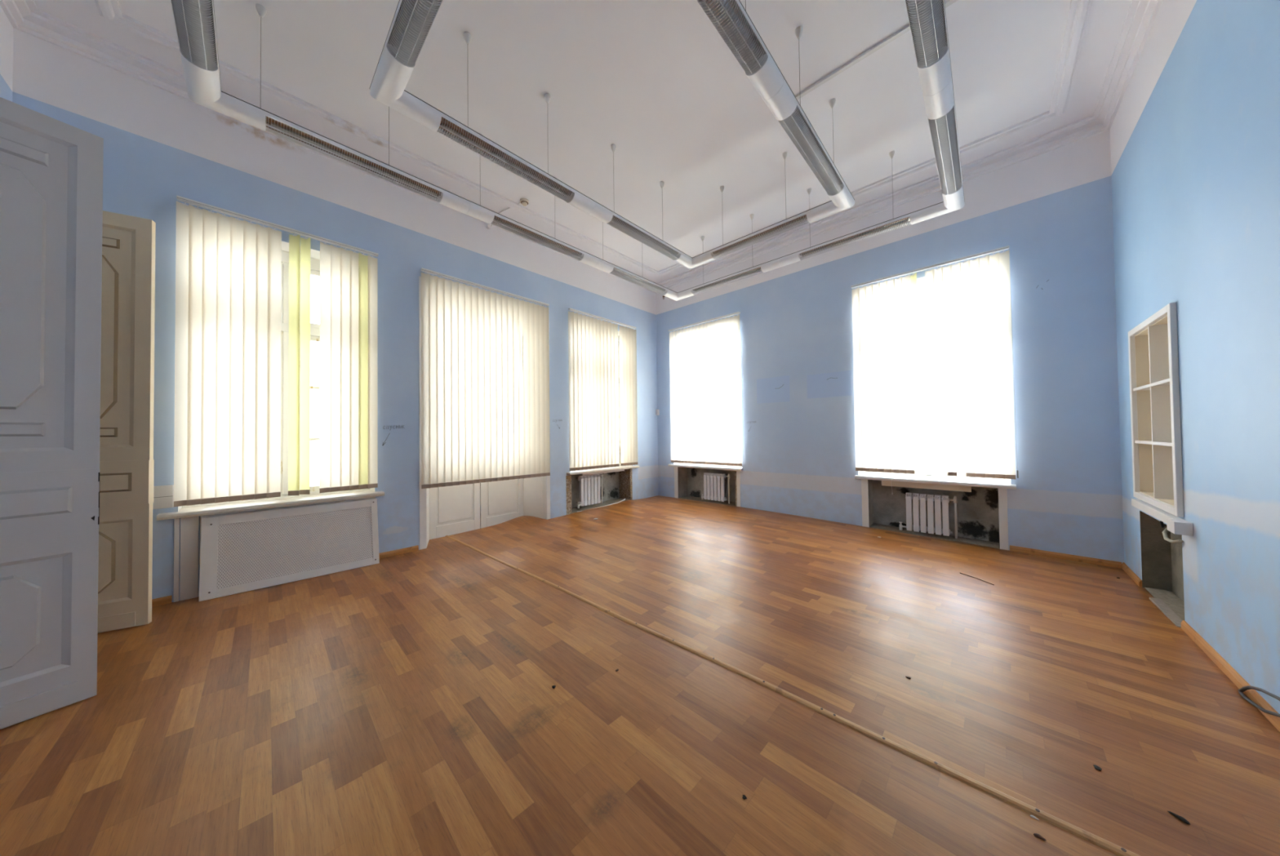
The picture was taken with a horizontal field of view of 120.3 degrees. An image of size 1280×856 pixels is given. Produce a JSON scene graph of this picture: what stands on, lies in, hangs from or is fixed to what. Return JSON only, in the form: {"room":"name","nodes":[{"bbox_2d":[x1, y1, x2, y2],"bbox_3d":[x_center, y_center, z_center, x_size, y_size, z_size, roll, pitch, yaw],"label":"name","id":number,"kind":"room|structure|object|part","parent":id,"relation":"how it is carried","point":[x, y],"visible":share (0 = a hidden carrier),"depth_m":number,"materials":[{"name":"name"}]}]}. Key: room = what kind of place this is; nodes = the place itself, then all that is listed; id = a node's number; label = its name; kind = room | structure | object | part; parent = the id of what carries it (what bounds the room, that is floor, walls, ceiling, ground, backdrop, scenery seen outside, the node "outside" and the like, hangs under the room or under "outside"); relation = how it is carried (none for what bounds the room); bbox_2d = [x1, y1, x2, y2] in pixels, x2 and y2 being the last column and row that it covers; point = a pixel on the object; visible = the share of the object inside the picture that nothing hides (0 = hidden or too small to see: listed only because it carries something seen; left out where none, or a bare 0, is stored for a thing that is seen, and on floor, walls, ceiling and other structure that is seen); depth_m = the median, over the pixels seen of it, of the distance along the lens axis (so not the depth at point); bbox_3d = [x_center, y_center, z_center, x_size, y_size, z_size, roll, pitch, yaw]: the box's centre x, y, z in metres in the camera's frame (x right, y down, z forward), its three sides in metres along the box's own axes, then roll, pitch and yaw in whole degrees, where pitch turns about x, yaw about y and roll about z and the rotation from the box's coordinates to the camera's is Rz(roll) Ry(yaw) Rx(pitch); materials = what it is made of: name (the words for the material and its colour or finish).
{"room":"empty room","nodes":[
{"label":"empty room","id":0,"kind":"room"},
{"bbox_2d":[0,5,13,101],"bbox_3d":[-2.643,-0.847,0.369,6.308,4.910,0.600,-2,-1,43],"label":"wall","id":1,"kind":"structure","parent":0,"point":[6,27],"depth_m":2.71,"materials":[{"name":"white paint"}]},
{"bbox_2d":[0,97,103,729],"bbox_3d":[-3.286,-0.087,1.808,0.082,3.200,0.709,-1,-1,28],"label":"door","id":2,"kind":"structure","parent":1,"relation":"in","point":[51,169],"depth_m":1.97,"materials":[{"name":"grey paint"}]},
{"bbox_3d":[-3.255,0.992,1.786,0.020,0.620,0.536,-1,-1,28],"label":"panel","id":3,"kind":"part","parent":2,"relation":"part of","materials":[{"name":"grey paint"}]},
{"bbox_3d":[-3.276,-0.732,1.814,0.020,1.710,0.536,-1,-1,28],"label":"panel","id":4,"kind":"part","parent":2,"relation":"part of","materials":[{"name":"grey paint"}]},
{"bbox_3d":[-3.250,0.399,1.789,0.017,0.343,0.700,-1,-1,28],"label":"lock rail","id":5,"kind":"part","parent":2,"relation":"part of","materials":[{"name":"grey paint"}]},
{"bbox_2d":[97,210,155,633],"bbox_3d":[-4.189,-0.061,2.743,0.709,3.200,0.082,0,-1,-31],"label":"door","id":6,"kind":"structure","parent":1,"relation":"in","point":[126,461],"depth_m":2.85,"materials":[{"name":"beige paint"}]},
{"bbox_3d":[-4.164,1.018,2.712,0.536,0.620,0.020,0,-1,-31],"label":"panel","id":7,"kind":"part","parent":6,"relation":"part of","materials":[{"name":"beige paint"}]},
{"bbox_3d":[-4.184,-0.706,2.740,0.536,1.710,0.020,0,-1,-31],"label":"panel","id":8,"kind":"part","parent":6,"relation":"part of","materials":[{"name":"beige paint"}]},
{"bbox_3d":[-4.163,0.425,2.709,0.700,0.343,0.017,0,-1,-31],"label":"lock rail","id":9,"kind":"part","parent":6,"relation":"part of","materials":[{"name":"beige paint"}]},
{"bbox_3d":[-4.197,0.426,2.765,0.700,0.343,0.017,0,-1,-31],"label":"lock rail","id":10,"kind":"part","parent":6,"relation":"part of","materials":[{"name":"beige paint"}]},
{"bbox_2d":[12,27,658,602],"bbox_3d":[-2.393,-0.764,5.661,0.600,4.910,8.636,-2,-1,43],"label":"wall","id":11,"kind":"structure","parent":0,"point":[160,145],"depth_m":4.22,"materials":[{"name":"blue paint"}]},
{"bbox_2d":[151,595,172,607],"bbox_3d":[-4.427,1.523,2.993,0.017,0.066,0.761,-2,-1,43],"label":"baseboard","id":12,"kind":"structure","parent":11,"relation":"attached to","point":[166,600],"depth_m":3.23,"materials":[{"name":"brown wood"}]},
{"bbox_2d":[152,484,173,509],"bbox_3d":[-4.422,0.607,3.014,0.032,0.200,0.740,-2,-1,43],"label":"cable trunking","id":13,"kind":"object","parent":11,"relation":"attached to","point":[163,495],"visible":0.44,"depth_m":3.23,"materials":[{"name":"plastic"}]},
{"bbox_2d":[156,250,384,520],"bbox_3d":[-3.779,-0.573,3.941,0.500,2.756,1.640,-2,-1,43],"label":"window","id":14,"kind":"structure","parent":11,"relation":"in","point":[315,497],"depth_m":4.02,"materials":[{"name":"white paint"}]},
{"bbox_2d":[173,195,378,506],"bbox_3d":[-3.634,-0.691,3.826,0.108,2.784,1.498,-2,-1,43],"label":"vertical blind","id":15,"kind":"object","parent":14,"relation":"attached to","point":[227,427],"visible":1,"depth_m":3.66,"materials":[{"name":"fabric"}]},
{"bbox_3d":[-3.752,0.776,3.932,0.263,0.034,1.461,-2,-1,43],"label":"sill","id":16,"kind":"part","parent":14,"relation":"part of","materials":[{"name":"stone"}]},
{"bbox_2d":[173,497,375,602],"bbox_3d":[-3.652,1.182,3.825,0.014,0.768,1.490,-2,-1,43],"label":"trim","id":17,"kind":"structure","parent":11,"relation":"attached to","point":[188,580],"depth_m":3.34,"materials":[{"name":"white paint"}]},
{"bbox_2d":[382,425,401,445],"bbox_3d":[-3.031,0.089,4.522,0.003,0.254,0.231,-2,-1,43],"label":"wall writing","id":18,"kind":"structure","parent":11,"relation":"attached to","point":[393,425],"depth_m":4.50,"materials":[{"name":"grey paint"}]},
{"bbox_2d":[378,545,418,559],"bbox_3d":[-2.972,1.531,4.532,0.017,0.068,0.425,-2,-1,43],"label":"baseboard","id":19,"kind":"structure","parent":11,"relation":"attached to","point":[410,549],"depth_m":4.52,"materials":[{"name":"brown wood"}]},
{"bbox_2d":[418,275,550,550],"bbox_3d":[-2.175,-0.190,5.433,0.006,3.550,1.935,-2,-1,43],"label":"trim","id":20,"kind":"structure","parent":11,"relation":"attached to","point":[423,535],"depth_m":4.74,"materials":[{"name":"white paint"}]},
{"bbox_2d":[420,267,550,488],"bbox_3d":[-2.156,-0.638,5.386,0.110,2.834,1.880,-2,-1,43],"label":"vertical blind","id":21,"kind":"object","parent":11,"relation":"attached to","point":[485,419],"visible":1,"depth_m":5.26,"materials":[{"name":"fabric"}]},
{"bbox_2d":[426,333,546,546],"bbox_3d":[-2.380,-0.150,5.636,0.568,3.560,1.788,-2,-1,43],"label":"door","id":22,"kind":"structure","parent":11,"relation":"in","point":[451,510],"depth_m":5.70,"materials":[{"name":"white paint"}]},
{"bbox_3d":[-2.878,-0.164,4.979,0.388,3.520,0.149,-2,-1,43],"label":"reveal panel","id":23,"kind":"part","parent":22,"relation":"part of","materials":[{"name":"white paint"}]},
{"bbox_3d":[-2.737,1.047,5.436,0.047,0.710,0.533,-2,-1,43],"label":"panel","id":24,"kind":"part","parent":22,"relation":"part of","materials":[{"name":"white paint"}]},
{"bbox_3d":[-2.237,1.049,5.965,0.047,0.710,0.543,-2,-1,43],"label":"panel","id":25,"kind":"part","parent":22,"relation":"part of","materials":[{"name":"white paint"}]},
{"bbox_3d":[-2.521,-0.146,5.769,0.180,3.560,1.750,-2,-1,43],"label":"frame","id":26,"kind":"part","parent":22,"relation":"part of","materials":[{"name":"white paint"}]},
{"bbox_3d":[-1.765,-0.159,6.155,0.388,3.520,0.189,-2,-1,43],"label":"reveal panel","id":27,"kind":"part","parent":22,"relation":"part of","materials":[{"name":"white paint"}]},
{"bbox_2d":[575,473,603,508],"bbox_3d":[-1.002,1.134,6.874,0.275,0.620,0.598,-2,-1,43],"label":"radiator","id":28,"kind":"object","parent":11,"relation":"attached to","point":[589,485],"visible":1,"depth_m":6.81,"materials":[{"name":"metal"}]},
{"bbox_2d":[566,468,632,515],"bbox_3d":[-0.718,1.182,6.941,0.009,0.710,1.620,-2,-1,43],"label":"trim","id":29,"kind":"structure","parent":11,"relation":"attached to","point":[568,477],"depth_m":6.40,"materials":[{"name":"paint"}]},
{"bbox_2d":[566,336,639,475],"bbox_3d":[-0.795,-0.557,7.112,0.480,2.756,1.730,-2,-1,43],"label":"window","id":30,"kind":"structure","parent":11,"relation":"in","point":[627,467],"depth_m":7.36,"materials":[{"name":"white paint"}]},
{"bbox_3d":[-0.775,0.792,7.080,0.263,0.034,1.556,-2,-1,43],"label":"sill","id":31,"kind":"part","parent":30,"relation":"part of","materials":[{"name":"stone"}]},
{"bbox_2d":[568,307,637,471],"bbox_3d":[-0.664,-0.670,6.975,0.098,2.834,1.662,-2,-1,43],"label":"vertical blind","id":32,"kind":"object","parent":30,"relation":"attached to","point":[593,343],"visible":1,"depth_m":6.85,"materials":[{"name":"fabric"}]},
{"bbox_3d":[-0.925,-0.557,7.229,0.130,2.748,1.560,-2,-1,43],"label":"frame","id":33,"kind":"part","parent":30,"relation":"part of","materials":[{"name":"white paint"}]},
{"bbox_2d":[582,469,624,475],"bbox_3d":[-0.679,0.836,6.982,0.024,0.043,1.050,-2,-1,43],"label":"trim","id":34,"kind":"structure","parent":11,"relation":"attached to","point":[592,473],"depth_m":6.93,"materials":[{"name":"grey wood"}]},
{"bbox_2d":[655,408,659,415],"bbox_3d":[0.386,-0.348,8.104,0.067,0.130,0.067,-2,-1,43],"label":"sensor","id":35,"kind":"object","parent":11,"relation":"attached to","point":[657,411],"visible":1,"depth_m":8.08,"materials":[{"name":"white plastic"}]},
{"bbox_2d":[33,0,1131,283],"bbox_3d":[0.087,-3.312,3.329,7.508,0.150,8.636,-2,-1,43],"label":"ceiling","id":36,"kind":"structure","parent":0,"point":[655,81],"depth_m":3.50,"materials":[{"name":"white paint"}]},
{"bbox_2d":[520,198,528,206],"bbox_3d":[-1.619,-3.155,5.151,0.120,0.064,0.120,-2,-1,43],"label":"smoke detector","id":37,"kind":"object","parent":36,"relation":"attached to","point":[524,202],"visible":1,"depth_m":5.12,"materials":[{"name":"white plastic"}]},
{"bbox_2d":[170,0,964,301],"bbox_3d":[0.149,-2.778,3.279,3.917,0.921,5.582,-2,-1,43],"label":"light","id":38,"kind":"object","parent":36,"relation":"hanging from","point":[194,20],"visible":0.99,"depth_m":2.92,"materials":[{"name":"metal"}]},
{"bbox_3d":[-2.357,-2.381,1.916,1.240,0.030,0.160,-2,-1,43],"label":"rail","id":39,"kind":"part","parent":38,"relation":"part of","materials":[{"name":"silver metal"}]},
{"bbox_3d":[-2.440,-2.358,3.261,0.160,0.030,1.240,-2,-1,43],"label":"rail","id":40,"kind":"part","parent":38,"relation":"part of","materials":[{"name":"silver metal"}]},
{"bbox_3d":[-1.231,-2.352,4.540,0.160,0.030,1.240,-2,-1,43],"label":"rail","id":41,"kind":"part","parent":38,"relation":"part of","materials":[{"name":"silver metal"}]},
{"bbox_3d":[-0.012,-2.345,5.830,0.160,0.030,1.240,-2,-1,43],"label":"rail","id":42,"kind":"part","parent":38,"relation":"part of","materials":[{"name":"white metal"}]},
{"bbox_3d":[1.367,-2.361,5.855,1.240,0.030,0.160,-2,-1,43],"label":"rail","id":43,"kind":"part","parent":38,"relation":"part of","materials":[{"name":"white metal"}]},
{"bbox_3d":[2.656,-2.397,4.636,1.240,0.030,0.160,-2,-1,43],"label":"rail","id":44,"kind":"part","parent":38,"relation":"part of","materials":[{"name":"white metal"}]},
{"bbox_3d":[1.470,-2.427,1.932,0.160,0.030,1.240,-2,-1,43],"label":"rail","id":45,"kind":"part","parent":38,"relation":"part of","materials":[{"name":"silver metal"}]},
{"bbox_3d":[2.699,-2.420,3.233,0.160,0.030,1.240,-2,-1,43],"label":"rail","id":46,"kind":"part","parent":38,"relation":"part of","materials":[{"name":"silver metal"}]},
{"bbox_2d":[90,0,1096,276],"bbox_3d":[0.121,-3.213,3.311,5.578,0.050,6.616,-2,-1,43],"label":"trim","id":47,"kind":"structure","parent":36,"relation":"attached to","point":[1080,11],"depth_m":3.66,"materials":[{"name":"white paint"}]},
{"bbox_2d":[369,0,854,269],"bbox_3d":[0.182,-2.779,3.253,2.142,0.921,3.830,-2,-1,43],"label":"light","id":48,"kind":"object","parent":36,"relation":"hanging from","point":[412,21],"visible":1,"depth_m":2.78,"materials":[{"name":"metal"}]},
{"bbox_3d":[-1.065,-2.397,1.907,1.240,0.030,0.160,-2,-1,43],"label":"rail","id":49,"kind":"part","parent":48,"relation":"part of","materials":[{"name":"silver metal"}]},
{"bbox_3d":[-1.137,-2.373,3.287,0.160,0.030,1.240,-2,-1,43],"label":"rail","id":50,"kind":"part","parent":48,"relation":"part of","materials":[{"name":"silver metal"}]},
{"bbox_3d":[0.070,-2.367,4.563,0.160,0.030,1.240,-2,-1,43],"label":"rail","id":51,"kind":"part","parent":48,"relation":"part of","materials":[{"name":"silver metal"}]},
{"bbox_3d":[0.340,-2.413,1.968,0.160,0.030,1.240,-2,-1,43],"label":"rail","id":52,"kind":"part","parent":48,"relation":"part of","materials":[{"name":"silver metal"}]},
{"bbox_3d":[1.454,-2.383,4.572,1.240,0.030,0.160,-2,-1,43],"label":"rail","id":53,"kind":"part","parent":48,"relation":"part of","materials":[{"name":"silver metal"}]},
{"bbox_3d":[1.529,-2.406,3.225,0.160,0.030,1.240,-2,-1,43],"label":"rail","id":54,"kind":"part","parent":48,"relation":"part of","materials":[{"name":"silver metal"}]},
{"bbox_2d":[795,0,957,99],"bbox_3d":[2.310,-3.260,2.869,2.228,0.022,0.040,-2,-1,43],"label":"beam","id":55,"kind":"structure","parent":36,"relation":"attached to","point":[948,2],"depth_m":3.22,"materials":[{"name":"grey metal"}]},
{"bbox_2d":[0,495,1279,855],"bbox_3d":[-0.105,1.496,3.300,6.778,0.218,8.364,-2,-1,43],"label":"floor","id":56,"kind":"structure","parent":0,"point":[406,704],"depth_m":1.91,"materials":[{"name":"brown wood"}]},
{"bbox_2d":[199,498,379,601],"bbox_3d":[-3.512,1.190,3.798,0.152,0.725,1.330,-2,-1,45],"label":"radiator cover","id":57,"kind":"object","parent":56,"relation":"on","point":[242,553],"visible":1,"depth_m":3.71,"materials":[{"name":"white wood"}]},
{"bbox_3d":[-3.498,1.195,3.817,1.187,0.592,0.007,0,-12,-45],"label":"perforated panel","id":58,"kind":"part","parent":57,"relation":"part of","materials":[{"name":"white metal"}]},
{"bbox_2d":[578,498,625,511],"bbox_3d":[-0.676,1.476,6.995,0.115,0.081,1.281,-1,-1,40],"label":"floor strip","id":59,"kind":"object","parent":56,"relation":"on","point":[624,499],"visible":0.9,"depth_m":7.10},
{"bbox_2d":[444,535,1139,855],"bbox_3d":[-0.324,1.493,3.053,6.680,0.028,0.040,-2,-1,42],"label":"trim strip","id":60,"kind":"object","parent":56,"relation":"on","point":[1085,835],"visible":1,"depth_m":1.70,"materials":[{"name":"brown wood"}]},
{"bbox_2d":[960,573,994,585],"bbox_3d":[3.230,1.447,3.527,0.013,0.013,0.284,0,-1,-15],"label":"twig","id":61,"kind":"object","parent":56,"relation":"on","point":[960,573],"visible":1,"depth_m":3.53,"materials":[{"name":"brown wood"}]},
{"bbox_2d":[1033,833,1046,841],"bbox_3d":[1.421,1.453,1.306,0.032,0.009,0.017,-2,-1,43],"label":"crumb","id":62,"kind":"object","parent":56,"relation":"on","point":[1036,835],"visible":1,"depth_m":1.30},
{"bbox_2d":[1093,764,1102,770],"bbox_3d":[1.946,1.446,1.562,0.024,0.010,0.023,-2,-1,43],"label":"crumb","id":63,"kind":"object","parent":56,"relation":"on","point":[1096,767],"visible":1,"depth_m":1.56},
{"bbox_2d":[1149,597,1182,627],"bbox_3d":[4.122,1.445,2.867,0.060,0.026,0.630,-2,-1,43],"label":"wood offcut","id":64,"kind":"object","parent":56,"relation":"on","point":[1170,614],"visible":0.7,"depth_m":2.87,"materials":[{"name":"grey wood"}]},
{"bbox_2d":[1167,811,1190,825],"bbox_3d":[1.998,1.442,1.361,0.020,0.011,0.052,-1,-1,-10],"label":"crumb","id":65,"kind":"object","parent":56,"relation":"on","point":[1181,819],"visible":1,"depth_m":1.36,"materials":[{"name":"black"}]},
{"bbox_2d":[655,129,1124,564],"bbox_3d":[3.095,-0.825,6.002,6.908,4.910,0.600,-2,-1,43],"label":"wall","id":66,"kind":"structure","parent":0,"point":[1052,210],"depth_m":4.65,"materials":[{"name":"blue paint"}]},
{"bbox_2d":[0,0,1162,293],"bbox_3d":[0.089,-3.163,3.326,6.308,0.150,7.436,-2,-1,43],"label":"crown molding","id":67,"kind":"structure","parent":66,"relation":"attached to","point":[24,15],"depth_m":3.51,"materials":[{"name":"white paint"}]},
{"bbox_2d":[667,333,742,471],"bbox_3d":[1.357,-0.577,7.431,1.690,2.756,0.470,-2,-1,43],"label":"window","id":68,"kind":"structure","parent":66,"relation":"in","point":[682,464],"depth_m":7.38,"materials":[{"name":"white paint"}]},
{"bbox_2d":[668,311,742,466],"bbox_3d":[1.251,-0.700,7.261,1.657,2.822,0.098,-2,-1,43],"label":"vertical blind","id":69,"kind":"object","parent":68,"relation":"attached to","point":[723,430],"visible":1,"depth_m":7.17,"materials":[{"name":"fabric"}]},
{"bbox_3d":[1.387,0.771,7.376,1.581,0.034,0.263,-2,-1,43],"label":"sill","id":70,"kind":"part","parent":68,"relation":"part of","materials":[{"name":"white plastic"}]},
{"bbox_2d":[674,466,740,506],"bbox_3d":[1.287,1.159,7.285,1.530,0.728,0.006,-2,-1,43],"label":"trim","id":71,"kind":"structure","parent":66,"relation":"attached to","point":[738,475],"depth_m":6.80,"materials":[{"name":"white paint"}]},
{"bbox_2d":[701,472,729,503],"bbox_3d":[1.530,1.175,7.299,0.646,0.581,0.248,-2,-1,43],"label":"radiator","id":72,"kind":"object","parent":66,"relation":"attached to","point":[713,483],"visible":1,"depth_m":7.19,"materials":[{"name":"metal"}]},
{"bbox_2d":[734,471,737,506],"bbox_3d":[1.816,1.143,6.852,0.027,0.695,0.108,-2,-1,43],"label":"trim","id":73,"kind":"structure","parent":66,"relation":"attached to","point":[735,471],"depth_m":6.81,"materials":[{"name":"paint"}]},
{"bbox_2d":[881,480,971,492],"bbox_3d":[3.792,0.768,4.915,0.950,0.083,0.024,-2,-1,43],"label":"trim","id":74,"kind":"structure","parent":66,"relation":"attached to","point":[900,484],"depth_m":4.87,"materials":[{"name":"wood"}]},
{"bbox_2d":[861,479,1008,550],"bbox_3d":[3.820,1.115,4.891,1.520,0.778,0.006,-2,-1,43],"label":"trim","id":75,"kind":"structure","parent":66,"relation":"attached to","point":[1002,493],"depth_m":4.41,"materials":[{"name":"white paint"}]},
{"bbox_2d":[854,283,1016,489],"bbox_3d":[3.900,-0.647,5.020,1.660,2.756,0.480,-2,-1,43],"label":"window","id":76,"kind":"structure","parent":66,"relation":"in","point":[925,477],"depth_m":5.12,"materials":[{"name":"white paint"}]},
{"bbox_2d":[850,245,1018,494],"bbox_3d":[3.772,-0.608,4.864,1.677,3.044,0.117,-2,-1,43],"label":"vertical blind","id":77,"kind":"object","parent":76,"relation":"attached to","point":[970,345],"visible":1,"depth_m":4.73,"materials":[{"name":"fabric"}]},
{"bbox_3d":[3.906,0.702,4.995,1.586,0.034,0.263,-2,-1,43],"label":"sill","id":78,"kind":"part","parent":76,"relation":"part of","materials":[{"name":"white plastic"}]},
{"bbox_2d":[1009,545,1122,568],"bbox_3d":[4.675,1.422,4.073,0.815,0.079,0.017,-2,-1,43],"label":"baseboard","id":79,"kind":"structure","parent":66,"relation":"attached to","point":[1015,548],"depth_m":4.04,"materials":[{"name":"brown wood"}]},
{"bbox_2d":[869,523,999,548],"bbox_3d":[3.936,1.505,4.996,1.356,0.158,0.286,-2,-1,43],"label":"floor","id":80,"kind":"structure","parent":0,"point":[982,543],"depth_m":4.90,"materials":[{"name":"grey concrete"}]},
{"bbox_2d":[898,493,957,538],"bbox_3d":[3.933,1.165,5.027,0.632,0.550,0.248,-2,-1,43],"label":"radiator","id":81,"kind":"object","parent":80,"relation":"on","point":[915,497],"visible":1,"depth_m":4.92,"materials":[{"name":"metal"}]},
{"bbox_2d":[1144,587,1184,620],"bbox_3d":[4.297,1.488,2.928,0.146,0.118,0.996,-2,-1,43],"label":"floor","id":82,"kind":"structure","parent":0,"point":[1170,599],"depth_m":3.08,"materials":[{"name":"grey concrete"}]},
{"bbox_2d":[1110,0,1279,714],"bbox_3d":[2.420,-0.903,0.698,0.600,4.910,8.036,-2,-1,43],"label":"wall","id":83,"kind":"structure","parent":0,"point":[1195,127],"depth_m":2.20,"materials":[{"name":"blue paint"}]},
{"bbox_2d":[1121,562,1142,587],"bbox_3d":[4.778,1.422,3.574,0.017,0.072,0.600,-2,-1,43],"label":"baseboard","id":84,"kind":"structure","parent":83,"relation":"attached to","point":[1134,577],"depth_m":3.53,"materials":[{"name":"brown wood"}]},
{"bbox_2d":[1128,302,1183,517],"bbox_3d":[4.277,-0.134,2.924,0.269,1.530,1.075,-2,-1,43],"label":"wall shelf","id":85,"kind":"object","parent":83,"relation":"attached to","point":[1153,344],"visible":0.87,"depth_m":2.99,"materials":[{"name":"white wood"}]},
{"bbox_2d":[1131,498,1193,536],"bbox_3d":[4.126,0.691,2.949,0.074,0.085,1.210,-2,-1,43],"label":"windowsill","id":86,"kind":"structure","parent":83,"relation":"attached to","point":[1175,525],"depth_m":2.67,"materials":[{"name":"white plastic"}]},
{"bbox_2d":[1160,520,1166,528],"bbox_3d":[4.167,0.757,2.920,0.180,0.054,0.026,0,-1,-23],"label":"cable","id":87,"kind":"object","parent":86,"relation":"attached to","point":[1162,526],"visible":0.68,"depth_m":2.89,"materials":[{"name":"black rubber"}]},
{"bbox_2d":[1162,527,1183,543],"bbox_3d":[3.967,0.798,2.746,0.345,0.097,0.062,0,-1,-42],"label":"hose","id":88,"kind":"object","parent":83,"relation":"hanging from","point":[1165,531],"visible":0.81,"depth_m":2.74,"materials":[{"name":"white plastic"}]},
{"bbox_2d":[1181,620,1279,732],"bbox_3d":[1.884,1.405,0.513,0.017,0.079,5.826,-2,-1,43],"label":"baseboard","id":89,"kind":"structure","parent":83,"relation":"attached to","point":[1220,663],"depth_m":2.10,"materials":[{"name":"brown wood"}]},
{"bbox_2d":[1237,685,1279,717],"bbox_3d":[2.747,1.238,1.518,1.424,0.406,0.058,0,-1,-45],"label":"cable","id":90,"kind":"object","parent":83,"relation":"attached to","point":[1243,689],"visible":1,"depth_m":1.82,"materials":[{"name":"grey plastic"}]}
]}

